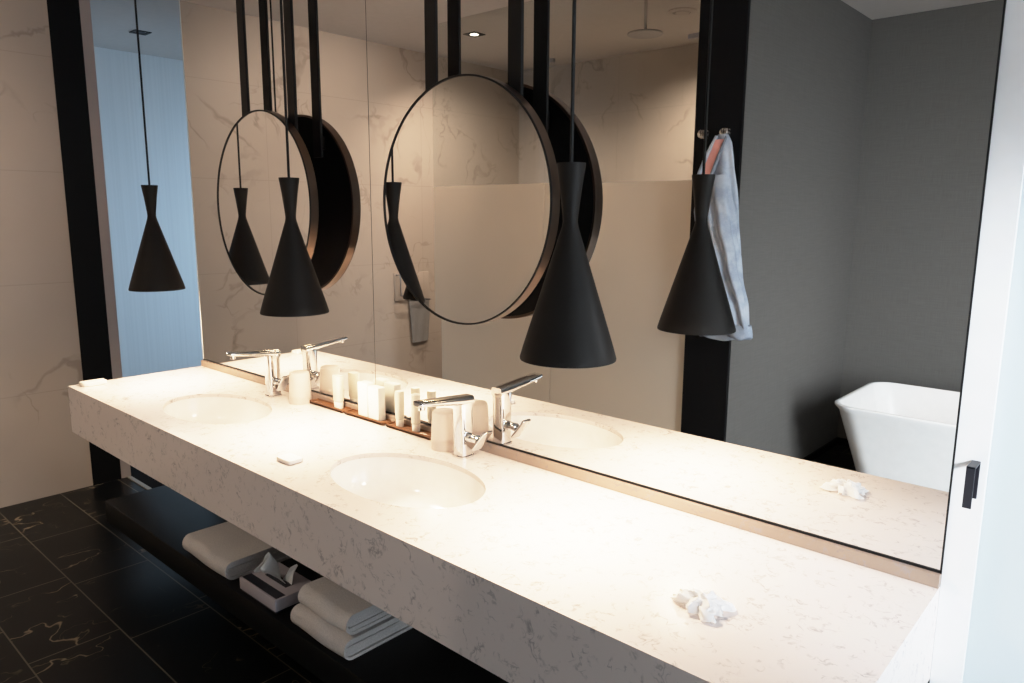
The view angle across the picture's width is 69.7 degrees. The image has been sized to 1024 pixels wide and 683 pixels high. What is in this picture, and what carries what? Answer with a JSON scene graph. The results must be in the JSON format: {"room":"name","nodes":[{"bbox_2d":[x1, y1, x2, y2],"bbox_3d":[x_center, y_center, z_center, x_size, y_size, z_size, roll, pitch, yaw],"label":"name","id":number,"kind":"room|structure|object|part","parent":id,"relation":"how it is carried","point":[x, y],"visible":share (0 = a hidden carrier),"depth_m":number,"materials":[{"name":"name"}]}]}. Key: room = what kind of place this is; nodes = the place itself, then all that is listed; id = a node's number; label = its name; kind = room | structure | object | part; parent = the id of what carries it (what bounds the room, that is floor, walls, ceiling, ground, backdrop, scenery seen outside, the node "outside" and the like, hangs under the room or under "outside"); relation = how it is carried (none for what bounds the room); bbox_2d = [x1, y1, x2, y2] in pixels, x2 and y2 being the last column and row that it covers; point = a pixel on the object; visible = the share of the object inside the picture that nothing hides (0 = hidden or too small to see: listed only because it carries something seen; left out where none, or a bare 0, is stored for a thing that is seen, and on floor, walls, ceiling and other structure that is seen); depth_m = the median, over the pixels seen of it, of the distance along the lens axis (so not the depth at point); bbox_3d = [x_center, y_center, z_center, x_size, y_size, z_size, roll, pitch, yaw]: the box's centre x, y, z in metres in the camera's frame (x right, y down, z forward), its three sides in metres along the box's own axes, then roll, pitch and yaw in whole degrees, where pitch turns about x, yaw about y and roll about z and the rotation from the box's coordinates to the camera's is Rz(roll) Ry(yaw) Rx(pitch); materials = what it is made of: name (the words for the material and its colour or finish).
{"room":"bathroom","nodes":[
{"label":"bathroom","id":0,"kind":"room"},
{"bbox_2d":[0,0,92,507],"bbox_3d":[-3.696,-0.335,2.833,0.120,2.830,3.553,9,13,41],"label":"wall","id":1,"kind":"structure","parent":0,"point":[41,456],"depth_m":3.98,"materials":[{"name":"beige stone"}]},
{"bbox_2d":[46,0,121,485],"bbox_3d":[-2.458,-0.564,4.196,0.143,2.830,0.157,9,13,41],"label":"trim","id":2,"kind":"structure","parent":1,"relation":"attached to","point":[64,19],"depth_m":4.11,"materials":[{"name":"black paint"}]},
{"bbox_2d":[90,0,182,59],"bbox_3d":[-0.708,-1.761,2.723,8.300,0.050,7.750,9,13,41],"label":"ceiling","id":3,"kind":"structure","parent":0,"point":[112,20],"depth_m":4.99,"materials":[{"name":"paint"}]},
{"bbox_2d":[129,29,151,35],"bbox_3d":[-2.602,-2.163,5.151,0.110,0.006,0.110,9,13,41],"label":"recessed light","id":4,"kind":"object","parent":3,"relation":"in","point":[141,32],"visible":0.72,"depth_m":5.14,"materials":[{"name":"black metal"}]},
{"bbox_2d":[128,0,184,291],"bbox_3d":[-1.508,-0.994,3.005,0.220,1.566,0.220,9,13,41],"label":"pendant lamp","id":5,"kind":"object","parent":3,"relation":"hanging from","point":[155,269],"visible":1,"depth_m":3.06,"materials":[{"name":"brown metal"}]},
{"bbox_3d":[-1.507,-1.206,2.968,0.008,1.135,0.008,9,13,41],"label":"cord","id":6,"kind":"part","parent":5,"relation":"part of","materials":[{"name":"black metal"}]},
{"bbox_3d":[-1.512,-0.437,3.102,0.220,0.435,0.220,9,13,41],"label":"lamp shade","id":7,"kind":"part","parent":5,"relation":"part of","materials":[{"name":"black metal"}]},
{"bbox_2d":[217,0,318,294],"bbox_3d":[-0.958,-0.958,2.813,0.710,1.566,0.062,9,13,42],"label":"round mirror","id":8,"kind":"object","parent":3,"relation":"hanging from","point":[250,207],"visible":0.8,"depth_m":2.86,"materials":[{"name":"black paint"}]},
{"bbox_3d":[-0.978,-0.533,2.867,0.700,0.700,0.002,9,13,42],"label":"glass","id":9,"kind":"part","parent":8,"relation":"part of","materials":[{"name":"white mirror"}]},
{"bbox_3d":[-0.980,-0.533,2.865,0.710,0.710,0.004,9,13,42],"label":"frame","id":10,"kind":"part","parent":8,"relation":"part of","materials":[{"name":"black metal"}]},
{"bbox_2d":[260,0,328,316],"bbox_3d":[-0.713,-0.867,2.297,0.220,1.566,0.220,9,13,41],"label":"pendant lamp","id":11,"kind":"object","parent":3,"relation":"hanging from","point":[293,289],"visible":1,"depth_m":2.35,"materials":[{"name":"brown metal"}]},
{"bbox_3d":[-0.711,-1.079,2.260,0.008,1.135,0.008,9,13,41],"label":"cord","id":12,"kind":"part","parent":11,"relation":"part of","materials":[{"name":"black metal"}]},
{"bbox_3d":[-0.716,-0.310,2.393,0.220,0.435,0.220,9,13,41],"label":"lamp shade","id":13,"kind":"part","parent":11,"relation":"part of","materials":[{"name":"black metal"}]},
{"bbox_2d":[383,0,559,324],"bbox_3d":[-0.133,-0.826,2.079,0.710,1.566,0.062,9,13,42],"label":"round mirror","id":14,"kind":"object","parent":3,"relation":"hanging from","point":[471,188],"visible":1,"depth_m":2.09,"materials":[{"name":"clear glass"}]},
{"bbox_2d":[520,0,615,368],"bbox_3d":[0.132,-0.732,1.545,0.220,1.566,0.220,9,13,41],"label":"pendant lamp","id":15,"kind":"object","parent":3,"relation":"hanging from","point":[568,328],"visible":1,"depth_m":1.60,"materials":[{"name":"black metal"}]},
{"bbox_3d":[0.128,-0.175,1.642,0.220,0.435,0.220,9,13,41],"label":"lamp shade","id":16,"kind":"part","parent":15,"relation":"part of","materials":[{"name":"black metal"}]},
{"bbox_3d":[0.133,-0.945,1.509,0.008,1.135,0.008,9,13,41],"label":"cord","id":17,"kind":"part","parent":15,"relation":"part of","materials":[{"name":"black metal"}]},
{"bbox_2d":[94,47,202,377],"bbox_3d":[-2.308,-1.029,6.888,0.100,2.830,3.984,9,13,41],"label":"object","id":18,"kind":"structure","parent":0,"point":[159,331],"depth_m":6.04,"materials":[{"name":"blue glass"}]},
{"bbox_2d":[79,0,130,477],"bbox_3d":[-3.037,-0.681,4.853,1.890,2.830,0.056,9,13,41],"label":"window frame","id":19,"kind":"structure","parent":18,"relation":"attached to","point":[85,11],"depth_m":4.18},
{"bbox_2d":[0,465,324,682],"bbox_3d":[-0.724,1.075,3.214,8.300,0.054,7.750,9,13,41],"label":"floor","id":20,"kind":"structure","parent":0,"point":[81,601],"depth_m":2.95,"materials":[{"name":"black tile"}]},
{"bbox_2d":[126,475,151,489],"bbox_3d":[-1.931,0.885,4.119,1.090,0.006,0.024,9,13,41],"label":"trim","id":21,"kind":"structure","parent":20,"relation":"on","point":[130,477],"depth_m":4.37,"materials":[{"name":"metal"}]},
{"bbox_3d":[-0.280,-0.256,2.487,3.197,2.830,0.092,9,13,41],"label":"wall","id":22,"kind":"structure","parent":0,"visible":0},
{"bbox_2d":[179,0,375,404],"bbox_3d":[-0.997,-0.792,2.983,1.366,1.951,0.010,9,13,41],"label":"wall mirror","id":23,"kind":"object","parent":22,"relation":"attached to","point":[330,41],"visible":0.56,"depth_m":2.86,"materials":[{"name":"clear glass"}]},
{"bbox_3d":[-1.001,0.167,3.147,1.362,0.005,0.009,9,13,41],"label":"trim","id":24,"kind":"part","parent":23,"relation":"part of","materials":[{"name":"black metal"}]},
{"bbox_2d":[105,485,508,682],"bbox_3d":[-0.489,0.928,2.467,3.200,0.100,0.504,9,13,41],"label":"shelf","id":25,"kind":"object","parent":22,"relation":"attached to","point":[158,519],"visible":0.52,"depth_m":2.44,"materials":[{"name":"black paint"}]},
{"bbox_2d":[182,522,290,579],"bbox_3d":[-1.032,0.776,2.822,0.344,0.072,0.325,9,13,41],"label":"folded towel","id":26,"kind":"object","parent":25,"relation":"on","point":[225,548],"visible":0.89,"depth_m":2.73,"materials":[{"name":"white fabric"}]},
{"bbox_2d":[240,552,311,613],"bbox_3d":[-0.803,0.786,2.511,0.233,0.162,0.154,9,13,41],"label":"tissue box","id":27,"kind":"object","parent":25,"relation":"on","point":[274,585],"visible":0.96,"depth_m":2.48,"materials":[{"name":"white paper"}]},
{"bbox_2d":[290,603,412,659],"bbox_3d":[-0.475,0.863,2.354,0.291,0.068,0.363,9,13,41],"label":"folded towel","id":28,"kind":"object","parent":25,"relation":"on","point":[350,647],"visible":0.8,"depth_m":2.22,"materials":[{"name":"white fabric"}]},
{"bbox_2d":[298,577,391,634],"bbox_3d":[-0.469,0.794,2.333,0.256,0.072,0.328,9,13,41],"label":"folded towel","id":29,"kind":"object","parent":28,"relation":"on","point":[348,612],"visible":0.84,"depth_m":2.21,"materials":[{"name":"white fabric"}]},
{"bbox_2d":[365,0,375,376],"bbox_3d":[-0.489,-0.714,2.533,0.003,1.946,0.006,9,13,41],"label":"trim","id":30,"kind":"structure","parent":22,"relation":"attached to","point":[365,0],"depth_m":2.56,"materials":[{"name":"black metal"}]},
{"bbox_2d":[68,366,939,682],"bbox_3d":[-0.522,0.444,2.343,3.200,0.204,0.600,9,13,41],"label":"countertop","id":31,"kind":"structure","parent":22,"relation":"attached to","point":[546,576],"depth_m":1.66,"materials":[{"name":"white stone"}]},
{"bbox_2d":[79,378,106,386],"bbox_3d":[-1.816,0.178,3.190,0.062,0.018,0.100,9,13,41],"label":"soap","id":32,"kind":"object","parent":31,"relation":"on","point":[101,381],"visible":1,"depth_m":3.17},
{"bbox_2d":[163,397,271,423],"bbox_3d":[-1.133,0.337,2.841,0.556,0.141,0.354,9,13,41],"label":"sink","id":33,"kind":"object","parent":31,"relation":"in","point":[211,410],"visible":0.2,"depth_m":3.03,"materials":[{"name":"white ceramic"}]},
{"bbox_2d":[226,349,288,397],"bbox_3d":[-0.997,0.136,2.909,0.138,0.206,0.214,9,13,41],"label":"faucet","id":34,"kind":"object","parent":31,"relation":"on","point":[275,385],"visible":0.98,"depth_m":2.96,"materials":[{"name":"silver metal"}]},
{"bbox_3d":[-1.027,0.051,2.922,0.047,0.046,0.213,9,13,41],"label":"spout","id":35,"kind":"part","parent":34,"relation":"part of","materials":[{"name":"silver metal"}]},
{"bbox_3d":[-0.914,0.167,2.945,0.056,0.069,0.038,9,13,41],"label":"lever","id":36,"kind":"part","parent":34,"relation":"part of","materials":[{"name":"silver metal"}]},
{"bbox_2d":[277,453,302,464],"bbox_3d":[-0.671,0.354,2.220,0.075,0.014,0.052,9,13,41],"label":"soap bar","id":37,"kind":"object","parent":31,"relation":"on","point":[289,458],"visible":1,"depth_m":2.21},
{"bbox_2d":[289,370,311,404],"bbox_3d":[-0.836,0.180,2.900,0.087,0.124,0.087,9,13,41],"label":"tumbler","id":38,"kind":"object","parent":31,"relation":"on","point":[299,380],"visible":1,"depth_m":2.87,"materials":[{"name":"white"}]},
{"bbox_2d":[310,398,350,412],"bbox_3d":[-0.701,0.247,2.835,0.218,0.015,0.040,9,13,41],"label":"tray","id":39,"kind":"object","parent":31,"relation":"on","point":[320,402],"visible":0.92,"depth_m":2.84,"materials":[{"name":"brown wood"}]},
{"bbox_2d":[332,374,343,408],"bbox_3d":[-0.657,0.190,2.785,0.048,0.125,0.030,9,13,41],"label":"bottle","id":40,"kind":"object","parent":39,"relation":"on","point":[337,380],"visible":1,"depth_m":2.77,"materials":[{"name":"white plastic"}]},
{"bbox_2d":[345,409,390,424],"bbox_3d":[-0.527,0.275,2.679,0.224,0.015,0.040,9,13,41],"label":"tray","id":41,"kind":"object","parent":31,"relation":"on","point":[352,412],"visible":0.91,"depth_m":2.66,"materials":[{"name":"brown wood"}]},
{"bbox_2d":[358,380,373,417],"bbox_3d":[-0.529,0.209,2.671,0.057,0.127,0.032,9,13,41],"label":"carton","id":42,"kind":"object","parent":41,"relation":"on","point":[363,385],"visible":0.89,"depth_m":2.65,"materials":[{"name":"white cardboard"}]},
{"bbox_2d":[368,385,385,420],"bbox_3d":[-0.484,0.219,2.630,0.060,0.121,0.032,9,13,41],"label":"carton","id":43,"kind":"object","parent":41,"relation":"on","point":[376,394],"visible":1,"depth_m":2.61,"materials":[{"name":"white cardboard"}]},
{"bbox_2d":[330,457,484,508],"bbox_3d":[-0.303,0.469,2.102,0.556,0.141,0.354,9,13,41],"label":"sink","id":44,"kind":"object","parent":31,"relation":"in","point":[405,482],"visible":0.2,"depth_m":2.27,"materials":[{"name":"white ceramic"}]},
{"bbox_2d":[386,421,430,439],"bbox_3d":[-0.343,0.304,2.516,0.228,0.015,0.040,9,13,41],"label":"tray","id":45,"kind":"object","parent":31,"relation":"on","point":[422,433],"visible":0.76,"depth_m":2.50,"materials":[{"name":"brown wood"}]},
{"bbox_2d":[395,390,403,426],"bbox_3d":[-0.389,0.233,2.546,0.028,0.125,0.028,9,13,41],"label":"bottle","id":46,"kind":"object","parent":45,"relation":"on","point":[399,394],"visible":1,"depth_m":2.53,"materials":[{"name":"white plastic"}]},
{"bbox_2d":[411,393,419,431],"bbox_3d":[-0.326,0.241,2.489,0.028,0.128,0.028,9,13,41],"label":"bottle","id":47,"kind":"object","parent":45,"relation":"on","point":[415,413],"visible":0.97,"depth_m":2.48,"materials":[{"name":"white plastic"}]},
{"bbox_2d":[431,408,452,451],"bbox_3d":[-0.216,0.279,2.345,0.087,0.124,0.087,9,13,41],"label":"tumbler","id":48,"kind":"object","parent":31,"relation":"on","point":[442,418],"visible":0.81,"depth_m":2.31,"materials":[{"name":"white ceramic"}]},
{"bbox_2d":[413,394,491,459],"bbox_3d":[-0.172,0.267,2.175,0.138,0.206,0.214,9,13,41],"label":"faucet","id":49,"kind":"object","parent":31,"relation":"on","point":[464,438],"visible":1,"depth_m":2.23,"materials":[{"name":"silver metal"}]},
{"bbox_3d":[-0.203,0.183,2.188,0.047,0.046,0.213,9,13,41],"label":"spout","id":50,"kind":"part","parent":49,"relation":"part of","materials":[{"name":"silver metal"}]},
{"bbox_3d":[-0.090,0.299,2.212,0.056,0.069,0.038,9,13,41],"label":"lever","id":51,"kind":"part","parent":49,"relation":"part of","materials":[{"name":"silver metal"}]},
{"bbox_2d":[670,588,735,622],"bbox_3d":[0.358,0.488,1.399,0.119,0.037,0.091,9,13,41],"label":"crumpled tissue","id":52,"kind":"object","parent":31,"relation":"on","point":[706,604],"visible":1,"depth_m":1.38,"materials":[{"name":"white paper"}]},
{"bbox_2d":[201,360,941,588],"bbox_3d":[-0.323,0.293,2.539,3.200,0.028,0.020,9,13,41],"label":"backsplash","id":53,"kind":"structure","parent":22,"relation":"attached to","point":[899,569],"depth_m":1.82,"materials":[{"name":"beige stone"}]},
{"bbox_2d":[366,0,1006,573],"bbox_3d":[0.191,-0.602,1.925,1.838,1.951,0.009,9,13,41],"label":"wall mirror","id":54,"kind":"object","parent":22,"relation":"attached to","point":[782,201],"visible":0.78,"depth_m":1.68,"materials":[{"name":"clear glass"}]},
{"bbox_3d":[0.186,0.356,2.091,1.838,0.005,0.009,9,13,41],"label":"trim","id":55,"kind":"part","parent":54,"relation":"part of","materials":[{"name":"black metal"}]},
{"bbox_3d":[0.872,-0.494,1.319,0.003,1.951,0.009,9,13,41],"label":"trim","id":56,"kind":"part","parent":54,"relation":"part of","materials":[{"name":"black metal"}]},
{"bbox_3d":[1.923,0.096,0.521,1.050,2.830,0.100,9,13,41],"label":"wall","id":57,"kind":"structure","parent":0,"visible":0},
{"bbox_2d":[930,0,1023,682],"bbox_3d":[1.180,-0.009,1.106,0.850,2.829,0.085,9,13,41],"label":"door","id":58,"kind":"structure","parent":57,"relation":"in","point":[979,633],"depth_m":1.40,"materials":[{"name":"white paint"}]},
{"bbox_3d":[0.878,0.273,1.406,0.015,0.082,0.050,9,13,41],"label":"handle","id":59,"kind":"part","parent":58,"relation":"part of","materials":[{"name":"black metal"}]},
{"bbox_3d":[1.197,-0.012,1.125,0.740,2.670,0.006,9,13,41],"label":"pane","id":60,"kind":"part","parent":58,"relation":"part of","materials":[{"name":"white glass"}]}
]}

